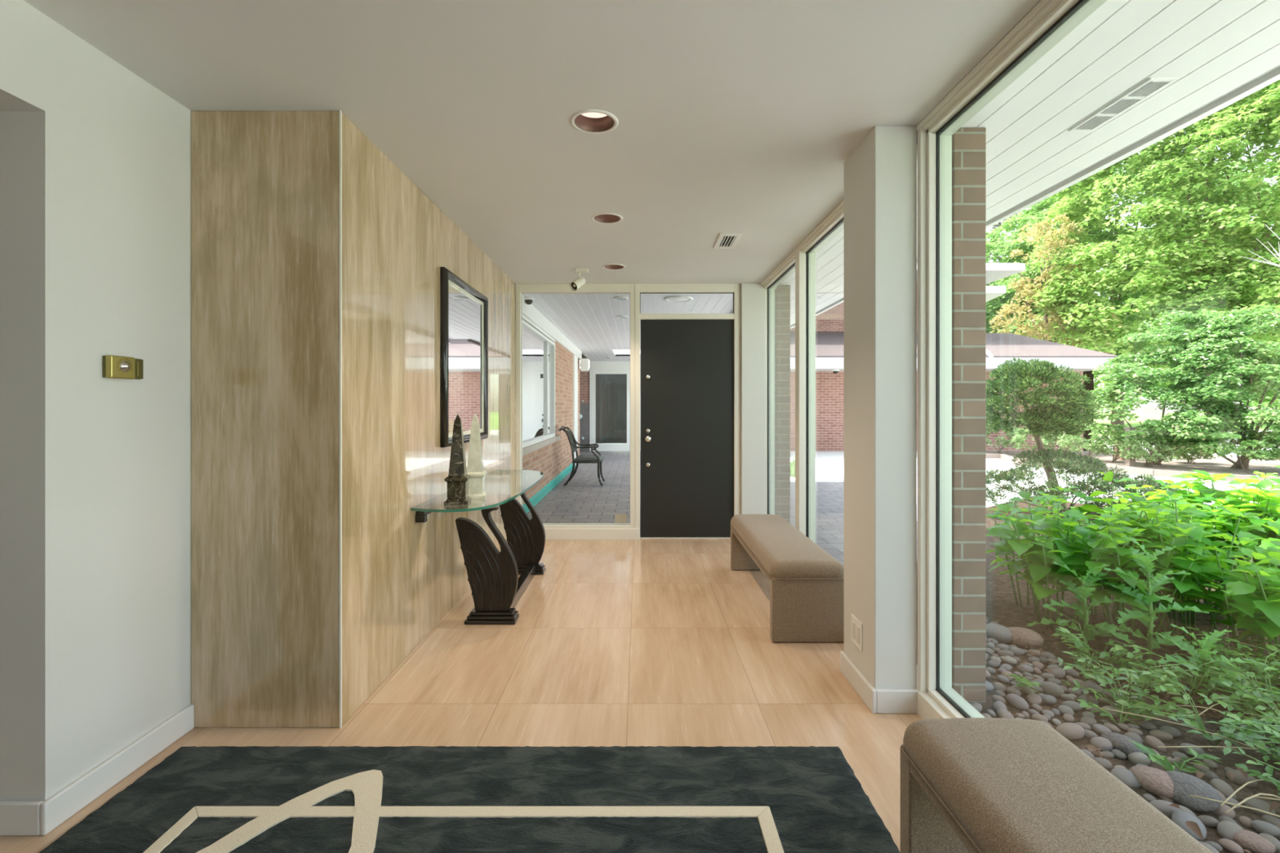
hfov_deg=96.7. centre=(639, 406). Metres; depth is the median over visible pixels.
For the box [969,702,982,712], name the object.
pebble
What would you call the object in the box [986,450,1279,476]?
floor
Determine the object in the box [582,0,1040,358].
roof slab
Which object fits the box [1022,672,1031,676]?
pebble
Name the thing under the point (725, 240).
ceiling vent
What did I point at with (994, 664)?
pebble
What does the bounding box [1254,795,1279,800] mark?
dry twig
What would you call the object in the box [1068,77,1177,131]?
ceiling vent
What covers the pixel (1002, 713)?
pebble
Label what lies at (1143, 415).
lawn
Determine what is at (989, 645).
pebble
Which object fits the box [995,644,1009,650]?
pebble
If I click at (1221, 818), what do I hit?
pebble
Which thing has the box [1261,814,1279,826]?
pebble
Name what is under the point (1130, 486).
shrub
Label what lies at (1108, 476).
shrub
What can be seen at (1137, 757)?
pebble
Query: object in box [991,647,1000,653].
pebble
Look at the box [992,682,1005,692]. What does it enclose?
pebble
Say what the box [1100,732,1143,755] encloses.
rock
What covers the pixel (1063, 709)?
pebble
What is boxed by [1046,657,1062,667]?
pebble
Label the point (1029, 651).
pebble
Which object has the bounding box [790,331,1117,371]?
garage roof
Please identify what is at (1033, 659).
pebble
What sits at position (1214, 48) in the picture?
soffit
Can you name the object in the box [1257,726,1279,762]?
plant
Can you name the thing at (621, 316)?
recessed light
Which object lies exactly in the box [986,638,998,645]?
pebble
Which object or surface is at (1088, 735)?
pebble
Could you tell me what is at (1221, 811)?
pebble
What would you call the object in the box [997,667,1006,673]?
pebble
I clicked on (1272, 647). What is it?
plant
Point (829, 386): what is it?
wall
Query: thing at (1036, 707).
pebble
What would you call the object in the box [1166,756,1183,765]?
pebble
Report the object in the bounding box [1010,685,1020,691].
pebble
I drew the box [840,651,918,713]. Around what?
baseboard
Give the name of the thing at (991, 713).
pebble
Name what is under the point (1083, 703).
plant
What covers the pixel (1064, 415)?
tree
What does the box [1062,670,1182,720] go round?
plant
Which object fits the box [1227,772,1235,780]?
dead leaf
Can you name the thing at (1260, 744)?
plant
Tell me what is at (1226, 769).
pebble
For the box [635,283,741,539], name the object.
door
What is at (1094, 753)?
pebble
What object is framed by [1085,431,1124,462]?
rose bush
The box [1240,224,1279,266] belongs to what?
bare branches
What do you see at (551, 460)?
wall
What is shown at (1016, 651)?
pebble
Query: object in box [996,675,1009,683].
pebble
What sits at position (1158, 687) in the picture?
plant
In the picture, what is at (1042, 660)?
pebble
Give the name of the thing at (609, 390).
window
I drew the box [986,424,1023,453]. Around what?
rose bush
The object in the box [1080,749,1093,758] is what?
pebble
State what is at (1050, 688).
pebble
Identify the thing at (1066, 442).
rose bush
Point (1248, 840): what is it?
rock
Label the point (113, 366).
thermostat
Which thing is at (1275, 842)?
pebble
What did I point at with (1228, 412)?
tree
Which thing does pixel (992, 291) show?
roof
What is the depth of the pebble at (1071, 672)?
2.67 m
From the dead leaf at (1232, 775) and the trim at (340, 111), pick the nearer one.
the dead leaf at (1232, 775)
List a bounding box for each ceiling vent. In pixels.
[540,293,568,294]
[713,232,742,248]
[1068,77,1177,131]
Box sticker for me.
[615,514,626,523]
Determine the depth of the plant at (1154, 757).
1.96 m
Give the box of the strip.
[522,462,579,513]
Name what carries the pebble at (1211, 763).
on the floor at (654, 642)
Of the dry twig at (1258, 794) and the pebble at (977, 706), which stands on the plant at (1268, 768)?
the dry twig at (1258, 794)
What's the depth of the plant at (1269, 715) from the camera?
2.11 m
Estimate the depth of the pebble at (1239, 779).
1.91 m
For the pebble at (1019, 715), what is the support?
on the floor at (654, 642)
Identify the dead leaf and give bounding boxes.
[1044,667,1055,675]
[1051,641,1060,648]
[1085,744,1103,759]
[1166,691,1172,698]
[1168,803,1180,808]
[1185,821,1204,840]
[1195,770,1204,778]
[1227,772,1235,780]
[1236,766,1247,778]
[1269,801,1279,812]
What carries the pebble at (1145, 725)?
on the floor at (654, 642)
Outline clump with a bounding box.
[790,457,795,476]
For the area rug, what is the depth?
1.81 m
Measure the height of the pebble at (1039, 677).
0.027 m
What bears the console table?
on the floor at (654, 642)
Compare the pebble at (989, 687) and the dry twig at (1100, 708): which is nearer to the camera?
the dry twig at (1100, 708)
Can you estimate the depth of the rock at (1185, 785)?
1.79 m
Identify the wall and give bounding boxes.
[0,0,191,800]
[191,111,515,727]
[522,341,589,504]
[741,282,765,514]
[790,370,1093,451]
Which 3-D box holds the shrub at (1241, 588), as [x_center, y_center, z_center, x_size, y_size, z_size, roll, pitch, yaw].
[3.133,0.927,2.697,0.693,0.695,0.524,0,0,-16]
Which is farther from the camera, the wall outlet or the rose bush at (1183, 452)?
the rose bush at (1183, 452)
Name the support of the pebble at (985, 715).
on the floor at (654, 642)
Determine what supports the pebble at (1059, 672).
on the floor at (654, 642)
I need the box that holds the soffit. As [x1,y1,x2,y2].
[779,0,1279,325]
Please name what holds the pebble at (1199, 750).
on the floor at (654, 642)
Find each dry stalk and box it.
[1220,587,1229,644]
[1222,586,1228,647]
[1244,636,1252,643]
[1253,634,1257,651]
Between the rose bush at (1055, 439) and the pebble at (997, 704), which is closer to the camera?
the pebble at (997, 704)
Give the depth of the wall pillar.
2.37 m
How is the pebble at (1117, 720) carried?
on the floor at (654, 642)
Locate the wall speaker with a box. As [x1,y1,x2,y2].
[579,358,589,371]
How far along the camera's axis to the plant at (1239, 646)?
2.61 m
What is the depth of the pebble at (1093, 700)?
2.41 m
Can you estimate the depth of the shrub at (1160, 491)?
3.50 m
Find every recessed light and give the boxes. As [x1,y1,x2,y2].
[569,109,618,133]
[591,213,622,223]
[602,263,626,270]
[613,296,627,300]
[616,315,628,318]
[663,295,693,302]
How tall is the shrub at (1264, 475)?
0.754 m
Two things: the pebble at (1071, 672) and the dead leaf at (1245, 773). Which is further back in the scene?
the pebble at (1071, 672)
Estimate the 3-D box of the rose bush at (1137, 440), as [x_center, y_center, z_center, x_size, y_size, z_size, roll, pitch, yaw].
[10.524,0.883,11.755,1.015,0.797,0.749,0,0,0]
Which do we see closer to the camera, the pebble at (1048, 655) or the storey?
the pebble at (1048, 655)
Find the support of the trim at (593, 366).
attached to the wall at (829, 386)
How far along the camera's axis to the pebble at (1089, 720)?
2.27 m
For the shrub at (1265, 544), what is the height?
0.808 m
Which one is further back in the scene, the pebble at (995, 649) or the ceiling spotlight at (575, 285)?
the ceiling spotlight at (575, 285)
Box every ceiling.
[23,0,1039,284]
[522,293,733,361]
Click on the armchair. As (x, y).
(594, 458)
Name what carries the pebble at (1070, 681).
on the floor at (654, 642)
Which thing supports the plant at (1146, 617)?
on the floor at (654, 642)
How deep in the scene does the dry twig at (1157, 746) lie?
1.99 m
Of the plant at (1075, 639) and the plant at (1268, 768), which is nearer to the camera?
the plant at (1268, 768)
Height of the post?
0.830 m
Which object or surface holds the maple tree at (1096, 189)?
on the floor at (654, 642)
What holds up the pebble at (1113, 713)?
on the floor at (654, 642)
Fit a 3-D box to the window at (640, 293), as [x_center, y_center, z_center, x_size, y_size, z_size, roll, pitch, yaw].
[0.458,-0.989,5.472,0.907,0.213,0.016,0,0,0]
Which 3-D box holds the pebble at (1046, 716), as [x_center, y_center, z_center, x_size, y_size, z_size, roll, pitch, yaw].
[1.653,1.265,2.309,0.042,0.022,0.029,0,0,-30]
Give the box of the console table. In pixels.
[410,470,546,624]
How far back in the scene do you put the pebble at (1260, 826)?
1.68 m
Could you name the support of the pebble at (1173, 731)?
on the floor at (654, 642)
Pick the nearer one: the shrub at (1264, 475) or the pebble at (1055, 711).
the pebble at (1055, 711)
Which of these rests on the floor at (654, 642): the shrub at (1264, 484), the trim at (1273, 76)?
the shrub at (1264, 484)
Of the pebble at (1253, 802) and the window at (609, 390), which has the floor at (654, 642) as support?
the pebble at (1253, 802)
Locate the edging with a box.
[986,453,1279,484]
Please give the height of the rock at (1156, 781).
0.075 m
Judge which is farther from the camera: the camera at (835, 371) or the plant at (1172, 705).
the camera at (835, 371)
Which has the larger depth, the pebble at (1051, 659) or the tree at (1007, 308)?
the tree at (1007, 308)
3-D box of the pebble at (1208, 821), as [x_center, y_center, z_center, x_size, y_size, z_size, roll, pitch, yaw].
[1.732,1.265,1.733,0.040,0.030,0.050,0,0,-44]
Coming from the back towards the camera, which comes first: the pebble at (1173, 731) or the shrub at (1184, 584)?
the shrub at (1184, 584)
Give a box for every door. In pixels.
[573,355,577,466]
[579,400,588,451]
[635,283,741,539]
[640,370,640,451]
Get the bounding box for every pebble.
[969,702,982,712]
[982,712,991,718]
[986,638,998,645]
[986,642,995,648]
[986,647,994,654]
[986,666,995,673]
[986,669,991,678]
[986,680,994,691]
[986,709,995,716]
[988,659,1000,667]
[990,656,1001,662]
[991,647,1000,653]
[991,694,1006,703]
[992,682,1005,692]
[992,701,1007,711]
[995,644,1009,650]
[995,690,1005,697]
[996,649,1013,657]
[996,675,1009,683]
[996,707,1013,718]
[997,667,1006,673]
[999,663,1012,671]
[1000,655,1017,665]
[1000,670,1013,680]
[1005,687,1021,696]
[1005,693,1029,711]
[1008,646,1024,655]
[1009,681,1017,685]
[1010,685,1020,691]
[1012,657,1019,662]
[1013,671,1022,677]
[1015,712,1024,718]
[1017,664,1033,672]
[1019,662,1033,667]
[1021,686,1034,694]
[1021,711,1029,718]
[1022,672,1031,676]
[1023,675,1032,680]
[1026,693,1041,705]
[1027,648,1039,657]
[1027,656,1039,663]
[1027,709,1039,715]
[1030,677,1044,686]
[1031,661,1044,670]
[1031,675,1044,681]
[1031,685,1043,693]
[1031,703,1042,712]
[1031,714,1048,722]
[1032,666,1041,674]
[1038,656,1047,663]
[1039,681,1064,696]
[1040,651,1056,659]
[1040,672,1054,679]
[1040,694,1056,704]
[1040,720,1053,728]
[1041,710,1054,718]
[1043,714,1051,720]
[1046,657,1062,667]
[1046,664,1058,669]
[1046,677,1061,685]
[1047,666,1065,678]
[1050,708,1060,715]
[1051,718,1061,725]
[1055,722,1084,740]
[1057,705,1074,715]
[1059,685,1066,692]
[1060,693,1075,701]
[1062,700,1082,711]
[1062,713,1074,722]
[1064,668,1079,677]
[1066,678,1084,688]
[1067,688,1081,696]
[1068,693,1077,699]
[1075,722,1091,730]
[1078,694,1098,705]
[1080,681,1103,694]
[1080,715,1096,727]
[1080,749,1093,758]
[1081,711,1094,718]
[1083,729,1097,739]
[1087,748,1103,756]
[1088,707,1102,714]
[1090,736,1113,751]
[1092,724,1111,734]
[1092,757,1111,769]
[1098,697,1113,706]
[1100,720,1110,724]
[1101,751,1114,758]
[1102,689,1119,701]
[1102,705,1120,718]
[1102,723,1120,733]
[1110,749,1127,759]
[1110,768,1141,787]
[1113,764,1126,768]
[1116,718,1127,724]
[1116,722,1129,731]
[1124,715,1140,724]
[1124,732,1142,744]
[1126,723,1139,728]
[1127,728,1142,736]
[1127,751,1150,765]
[1137,720,1156,730]
[1142,793,1155,802]
[1145,735,1166,751]
[1149,729,1173,741]
[1149,800,1181,818]
[1158,795,1175,804]
[1159,725,1181,737]
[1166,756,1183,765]
[1171,751,1188,763]
[1171,810,1206,840]
[1173,765,1185,773]
[1178,804,1196,817]
[1179,742,1204,756]
[1193,763,1209,769]
[1196,815,1218,827]
[1197,768,1219,780]
[1198,840,1219,852]
[1202,759,1217,768]
[1204,840,1222,852]
[1210,778,1236,799]
[1212,804,1235,818]
[1214,788,1226,804]
[1217,820,1243,841]
[1217,838,1244,852]
[1218,815,1237,824]
[1223,766,1233,771]
[1225,769,1257,787]
[1226,797,1239,808]
[1239,816,1252,827]
[1243,797,1275,816]
[1251,820,1279,838]
[1258,833,1279,852]
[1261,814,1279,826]
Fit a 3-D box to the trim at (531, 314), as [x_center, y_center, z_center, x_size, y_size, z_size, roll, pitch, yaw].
[-1.502,-1.157,9.490,0.295,0.260,7.820,0,0,0]
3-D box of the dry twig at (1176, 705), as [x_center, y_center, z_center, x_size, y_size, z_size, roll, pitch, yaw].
[2.234,1.196,2.211,0.244,0.038,0.004,0,0,39]
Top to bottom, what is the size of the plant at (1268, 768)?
0.165 m
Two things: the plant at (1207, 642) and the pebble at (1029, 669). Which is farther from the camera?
the pebble at (1029, 669)
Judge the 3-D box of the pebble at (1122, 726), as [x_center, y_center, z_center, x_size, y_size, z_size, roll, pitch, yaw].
[1.910,1.265,2.243,0.038,0.024,0.048,0,0,1]
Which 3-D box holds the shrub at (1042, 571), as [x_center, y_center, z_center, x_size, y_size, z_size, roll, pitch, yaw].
[2.400,0.894,3.228,0.750,0.762,0.587,0,0,28]
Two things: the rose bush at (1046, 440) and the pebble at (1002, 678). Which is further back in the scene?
the rose bush at (1046, 440)
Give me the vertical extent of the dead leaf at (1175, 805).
0.018 m
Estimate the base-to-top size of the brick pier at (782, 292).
2.573 m
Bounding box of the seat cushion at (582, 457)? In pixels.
[574,454,602,461]
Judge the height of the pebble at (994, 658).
0.031 m
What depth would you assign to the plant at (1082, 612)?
2.95 m
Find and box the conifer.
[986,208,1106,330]
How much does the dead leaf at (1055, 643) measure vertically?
0.028 m
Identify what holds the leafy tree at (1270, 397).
on the lawn
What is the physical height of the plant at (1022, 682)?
0.107 m
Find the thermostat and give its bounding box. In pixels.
[102,355,142,379]
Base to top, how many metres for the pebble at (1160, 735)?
0.034 m
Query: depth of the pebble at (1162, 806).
1.76 m
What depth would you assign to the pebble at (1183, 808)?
1.76 m
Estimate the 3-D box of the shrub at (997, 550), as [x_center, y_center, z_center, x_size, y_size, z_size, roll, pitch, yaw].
[2.529,0.953,3.527,0.616,0.643,0.636,0,0,3]
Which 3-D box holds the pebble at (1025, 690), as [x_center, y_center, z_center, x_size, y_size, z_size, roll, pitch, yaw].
[1.722,1.263,2.522,0.041,0.030,0.056,0,0,-15]
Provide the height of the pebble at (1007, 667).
0.031 m
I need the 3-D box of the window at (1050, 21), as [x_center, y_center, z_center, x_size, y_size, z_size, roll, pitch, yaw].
[1.219,0.051,0.731,0.138,2.443,3.282,0,0,0]
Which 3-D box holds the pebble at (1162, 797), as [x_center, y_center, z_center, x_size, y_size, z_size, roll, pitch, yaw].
[1.704,1.265,1.841,0.040,0.026,0.052,0,0,-2]
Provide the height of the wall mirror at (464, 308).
1.072 m
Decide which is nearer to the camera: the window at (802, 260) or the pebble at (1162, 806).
the pebble at (1162, 806)
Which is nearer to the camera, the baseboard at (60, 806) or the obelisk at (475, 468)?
the baseboard at (60, 806)
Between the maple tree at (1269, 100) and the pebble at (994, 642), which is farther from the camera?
the maple tree at (1269, 100)
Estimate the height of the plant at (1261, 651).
0.185 m
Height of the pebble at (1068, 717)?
0.027 m
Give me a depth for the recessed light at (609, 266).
4.83 m
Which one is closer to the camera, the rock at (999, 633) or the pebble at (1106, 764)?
the pebble at (1106, 764)
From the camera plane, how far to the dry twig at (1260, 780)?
1.76 m
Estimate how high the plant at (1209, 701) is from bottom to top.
0.177 m
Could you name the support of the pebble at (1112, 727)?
on the floor at (654, 642)
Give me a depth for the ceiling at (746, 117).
2.12 m
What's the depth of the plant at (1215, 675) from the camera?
2.52 m
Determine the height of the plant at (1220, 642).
0.148 m
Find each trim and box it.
[339,110,342,728]
[522,295,582,359]
[589,360,640,370]
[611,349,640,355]
[790,66,1279,328]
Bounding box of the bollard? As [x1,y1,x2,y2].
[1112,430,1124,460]
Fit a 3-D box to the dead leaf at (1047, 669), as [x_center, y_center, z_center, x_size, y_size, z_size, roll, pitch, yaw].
[1.889,1.221,2.615,0.044,0.025,0.022,0,0,0]
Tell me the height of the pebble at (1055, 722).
0.021 m
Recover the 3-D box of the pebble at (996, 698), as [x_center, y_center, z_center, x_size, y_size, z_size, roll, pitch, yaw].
[1.549,1.263,2.450,0.040,0.030,0.056,2,0,-27]
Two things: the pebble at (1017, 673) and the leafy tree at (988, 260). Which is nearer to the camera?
the pebble at (1017, 673)
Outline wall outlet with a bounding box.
[851,613,862,652]
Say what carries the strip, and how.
attached to the wall at (551, 460)
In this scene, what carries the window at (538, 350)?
in the wall at (551, 460)
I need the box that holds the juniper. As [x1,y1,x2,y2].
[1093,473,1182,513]
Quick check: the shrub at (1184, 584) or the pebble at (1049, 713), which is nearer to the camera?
the pebble at (1049, 713)
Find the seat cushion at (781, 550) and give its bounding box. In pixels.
[730,514,844,578]
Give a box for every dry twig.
[1100,707,1257,749]
[1157,746,1274,752]
[1176,705,1221,711]
[1190,795,1279,817]
[1195,701,1245,718]
[1220,778,1264,806]
[1225,793,1279,813]
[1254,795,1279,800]
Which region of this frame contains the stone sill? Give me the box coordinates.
[522,435,560,455]
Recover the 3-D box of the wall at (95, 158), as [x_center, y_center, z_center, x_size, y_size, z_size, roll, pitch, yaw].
[-1.845,0.051,-1.325,0.140,2.443,7.750,0,0,0]
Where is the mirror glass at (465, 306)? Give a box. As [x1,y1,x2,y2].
[448,284,482,433]
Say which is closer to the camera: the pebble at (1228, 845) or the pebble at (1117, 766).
the pebble at (1228, 845)
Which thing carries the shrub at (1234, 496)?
on the floor at (654, 642)
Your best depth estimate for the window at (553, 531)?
5.43 m
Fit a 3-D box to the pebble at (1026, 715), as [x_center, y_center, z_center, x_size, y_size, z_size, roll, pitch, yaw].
[1.587,1.267,2.337,0.027,0.021,0.035,0,0,28]
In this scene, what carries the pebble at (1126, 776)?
on the floor at (654, 642)
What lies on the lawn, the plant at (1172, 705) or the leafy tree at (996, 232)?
the leafy tree at (996, 232)
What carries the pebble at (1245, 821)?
on the floor at (654, 642)
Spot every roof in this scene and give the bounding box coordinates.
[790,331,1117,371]
[986,285,1005,302]
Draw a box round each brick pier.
[774,284,790,523]
[951,127,986,702]
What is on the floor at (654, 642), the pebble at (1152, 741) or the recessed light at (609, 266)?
the pebble at (1152, 741)
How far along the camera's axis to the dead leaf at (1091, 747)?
2.02 m
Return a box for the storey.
[790,262,1025,332]
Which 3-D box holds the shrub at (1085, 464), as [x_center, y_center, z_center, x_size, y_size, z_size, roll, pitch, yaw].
[4.902,0.884,6.539,2.176,0.796,1.297,0,0,20]
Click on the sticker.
(620, 518)
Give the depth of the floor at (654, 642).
2.75 m
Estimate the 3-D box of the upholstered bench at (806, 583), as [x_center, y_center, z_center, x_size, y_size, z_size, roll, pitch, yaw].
[0.915,1.055,3.755,0.420,0.436,1.424,0,0,0]
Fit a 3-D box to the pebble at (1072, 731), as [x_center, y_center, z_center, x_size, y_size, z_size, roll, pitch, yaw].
[1.659,1.252,2.190,0.106,0.061,0.076,0,0,-17]
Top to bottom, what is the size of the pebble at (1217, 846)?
0.022 m
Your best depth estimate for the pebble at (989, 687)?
2.53 m
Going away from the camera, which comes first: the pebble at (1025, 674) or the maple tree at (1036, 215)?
the pebble at (1025, 674)
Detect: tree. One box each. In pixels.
[986,142,1279,425]
[986,220,1095,351]
[986,240,1053,338]
[986,357,1103,507]
[988,213,1128,353]
[1025,80,1279,432]
[1026,217,1205,408]
[1088,309,1279,465]
[1093,157,1279,409]
[1125,80,1279,373]
[1150,304,1279,469]
[1249,203,1279,400]
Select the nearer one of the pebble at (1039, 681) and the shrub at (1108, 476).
the pebble at (1039, 681)
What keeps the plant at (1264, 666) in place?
on the floor at (654, 642)
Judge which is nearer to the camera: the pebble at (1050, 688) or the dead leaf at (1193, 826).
the dead leaf at (1193, 826)
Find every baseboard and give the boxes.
[0,800,44,835]
[40,704,194,835]
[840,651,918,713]
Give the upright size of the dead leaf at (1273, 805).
0.028 m
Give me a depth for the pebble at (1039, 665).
2.75 m
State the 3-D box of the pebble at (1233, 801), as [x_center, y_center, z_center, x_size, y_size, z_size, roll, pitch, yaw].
[1.893,1.266,1.815,0.032,0.021,0.041,0,0,29]
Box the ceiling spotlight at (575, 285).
[568,268,588,290]
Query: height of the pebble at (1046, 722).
0.037 m
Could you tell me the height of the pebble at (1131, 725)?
0.021 m
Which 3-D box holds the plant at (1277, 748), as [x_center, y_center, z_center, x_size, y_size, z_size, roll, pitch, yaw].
[2.199,1.200,1.830,0.223,0.151,0.463,0,0,16]
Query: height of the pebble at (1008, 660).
0.038 m
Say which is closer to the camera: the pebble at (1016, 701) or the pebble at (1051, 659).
the pebble at (1016, 701)
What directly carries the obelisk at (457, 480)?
on the console table
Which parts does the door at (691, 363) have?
knob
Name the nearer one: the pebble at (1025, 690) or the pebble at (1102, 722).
the pebble at (1102, 722)
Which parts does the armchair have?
post, leg, post, leg, armrest, armrest, seat frame, leg, leg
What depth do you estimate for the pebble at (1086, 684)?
2.52 m
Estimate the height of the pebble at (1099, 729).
0.040 m
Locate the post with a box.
[1123,426,1137,466]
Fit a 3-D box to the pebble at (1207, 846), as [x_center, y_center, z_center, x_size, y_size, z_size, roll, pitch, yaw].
[1.597,1.257,1.600,0.060,0.037,0.071,0,0,33]
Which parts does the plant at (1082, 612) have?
stem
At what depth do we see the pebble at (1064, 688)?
2.53 m
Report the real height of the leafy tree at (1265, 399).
20.246 m
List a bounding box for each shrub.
[986,447,1168,516]
[986,490,1152,632]
[986,502,1078,613]
[1030,490,1140,541]
[1042,471,1179,620]
[1058,513,1226,640]
[1088,488,1217,612]
[1110,472,1244,535]
[1111,490,1272,643]
[1146,471,1279,615]
[1164,471,1279,519]
[1164,537,1279,659]
[1186,465,1279,572]
[1204,498,1279,584]
[1208,520,1279,671]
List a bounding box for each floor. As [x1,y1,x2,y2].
[0,430,1279,852]
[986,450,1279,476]
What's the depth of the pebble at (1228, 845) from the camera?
1.62 m
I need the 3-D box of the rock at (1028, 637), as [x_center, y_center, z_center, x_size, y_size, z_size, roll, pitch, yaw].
[2.047,1.238,3.049,0.160,0.108,0.243,0,0,-13]
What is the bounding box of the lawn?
[1093,412,1279,430]
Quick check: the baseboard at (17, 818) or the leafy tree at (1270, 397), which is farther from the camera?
the leafy tree at (1270, 397)
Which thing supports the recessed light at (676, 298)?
in the ceiling at (576, 316)
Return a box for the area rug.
[39,746,900,852]
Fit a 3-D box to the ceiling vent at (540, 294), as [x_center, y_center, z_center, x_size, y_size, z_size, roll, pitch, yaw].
[-0.965,-1.281,6.410,0.330,0.012,0.180,0,0,0]
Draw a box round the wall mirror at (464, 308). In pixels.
[440,266,488,447]
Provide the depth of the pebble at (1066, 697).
2.45 m
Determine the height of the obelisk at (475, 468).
0.485 m
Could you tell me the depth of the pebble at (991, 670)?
2.71 m
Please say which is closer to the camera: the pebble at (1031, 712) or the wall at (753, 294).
the pebble at (1031, 712)
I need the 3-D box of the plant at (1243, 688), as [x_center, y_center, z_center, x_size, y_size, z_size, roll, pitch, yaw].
[2.626,1.193,2.260,0.471,0.164,0.361,0,0,-23]
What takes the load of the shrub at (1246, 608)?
on the floor at (654, 642)
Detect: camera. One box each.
[524,296,534,304]
[831,369,839,373]
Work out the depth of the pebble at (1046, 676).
2.64 m
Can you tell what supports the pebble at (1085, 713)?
on the floor at (654, 642)
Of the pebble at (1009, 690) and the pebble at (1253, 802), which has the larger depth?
the pebble at (1009, 690)
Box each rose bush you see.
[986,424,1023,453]
[1009,426,1055,451]
[1040,428,1087,453]
[1056,422,1118,457]
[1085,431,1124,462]
[1118,431,1177,466]
[1170,442,1216,462]
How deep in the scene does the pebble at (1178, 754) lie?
2.04 m
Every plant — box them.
[1006,674,1042,692]
[1026,561,1134,647]
[1045,606,1151,669]
[1057,651,1200,702]
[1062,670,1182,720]
[1064,635,1149,684]
[1076,695,1156,726]
[1088,534,1209,667]
[1095,640,1210,691]
[1122,638,1268,708]
[1127,662,1279,748]
[1128,739,1222,772]
[1137,623,1262,702]
[1164,662,1279,696]
[1173,626,1279,681]
[1188,658,1265,715]
[1190,640,1277,666]
[1194,643,1279,689]
[1195,657,1279,713]
[1197,663,1279,734]
[1204,720,1279,761]
[1219,629,1279,685]
[1219,711,1279,746]
[1221,679,1279,734]
[1222,664,1279,710]
[1222,740,1279,795]
[1236,637,1279,662]
[1248,735,1279,755]
[1250,666,1278,676]
[1251,666,1279,684]
[1251,718,1273,733]
[1252,707,1279,735]
[1254,688,1279,722]
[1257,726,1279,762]
[1261,686,1279,716]
[1263,666,1279,678]
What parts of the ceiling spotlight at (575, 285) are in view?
mounting plate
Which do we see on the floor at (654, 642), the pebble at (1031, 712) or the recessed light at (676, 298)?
the pebble at (1031, 712)
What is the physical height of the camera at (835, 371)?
0.115 m
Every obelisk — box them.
[444,413,471,505]
[466,413,487,498]
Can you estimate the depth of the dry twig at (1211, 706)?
2.23 m
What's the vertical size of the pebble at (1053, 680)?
0.030 m
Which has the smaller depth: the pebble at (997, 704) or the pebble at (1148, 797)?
the pebble at (1148, 797)
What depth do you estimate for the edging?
10.59 m
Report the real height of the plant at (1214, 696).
0.210 m
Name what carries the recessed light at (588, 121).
in the ceiling at (746, 117)
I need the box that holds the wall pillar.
[844,125,916,689]
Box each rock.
[986,623,1011,643]
[1008,626,1043,648]
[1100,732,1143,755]
[1129,765,1173,799]
[1165,770,1222,812]
[1233,829,1275,852]
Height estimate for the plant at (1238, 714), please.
0.222 m
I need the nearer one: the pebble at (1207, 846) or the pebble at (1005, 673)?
the pebble at (1207, 846)
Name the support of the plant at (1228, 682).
on the floor at (654, 642)
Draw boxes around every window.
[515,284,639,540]
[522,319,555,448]
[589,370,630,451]
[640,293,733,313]
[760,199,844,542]
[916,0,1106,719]
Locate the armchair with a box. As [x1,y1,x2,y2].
[559,426,604,485]
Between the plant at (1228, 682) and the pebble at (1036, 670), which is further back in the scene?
the pebble at (1036, 670)
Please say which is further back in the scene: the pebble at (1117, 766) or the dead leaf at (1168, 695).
the dead leaf at (1168, 695)
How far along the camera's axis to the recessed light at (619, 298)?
6.71 m
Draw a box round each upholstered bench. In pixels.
[729,514,844,642]
[900,717,1213,852]
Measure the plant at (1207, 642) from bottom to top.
0.340 m
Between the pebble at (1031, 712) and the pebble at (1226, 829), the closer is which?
the pebble at (1226, 829)
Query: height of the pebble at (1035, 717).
0.030 m
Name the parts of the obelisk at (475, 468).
cornice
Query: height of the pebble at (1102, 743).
0.043 m
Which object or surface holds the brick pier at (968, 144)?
on the floor at (654, 642)
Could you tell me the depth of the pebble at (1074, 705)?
2.38 m
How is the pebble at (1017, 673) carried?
on the floor at (654, 642)
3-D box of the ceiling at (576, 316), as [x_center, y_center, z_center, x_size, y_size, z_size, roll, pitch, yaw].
[-0.037,-1.307,10.990,2.725,0.040,10.820,0,0,0]
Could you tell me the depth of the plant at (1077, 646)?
2.65 m

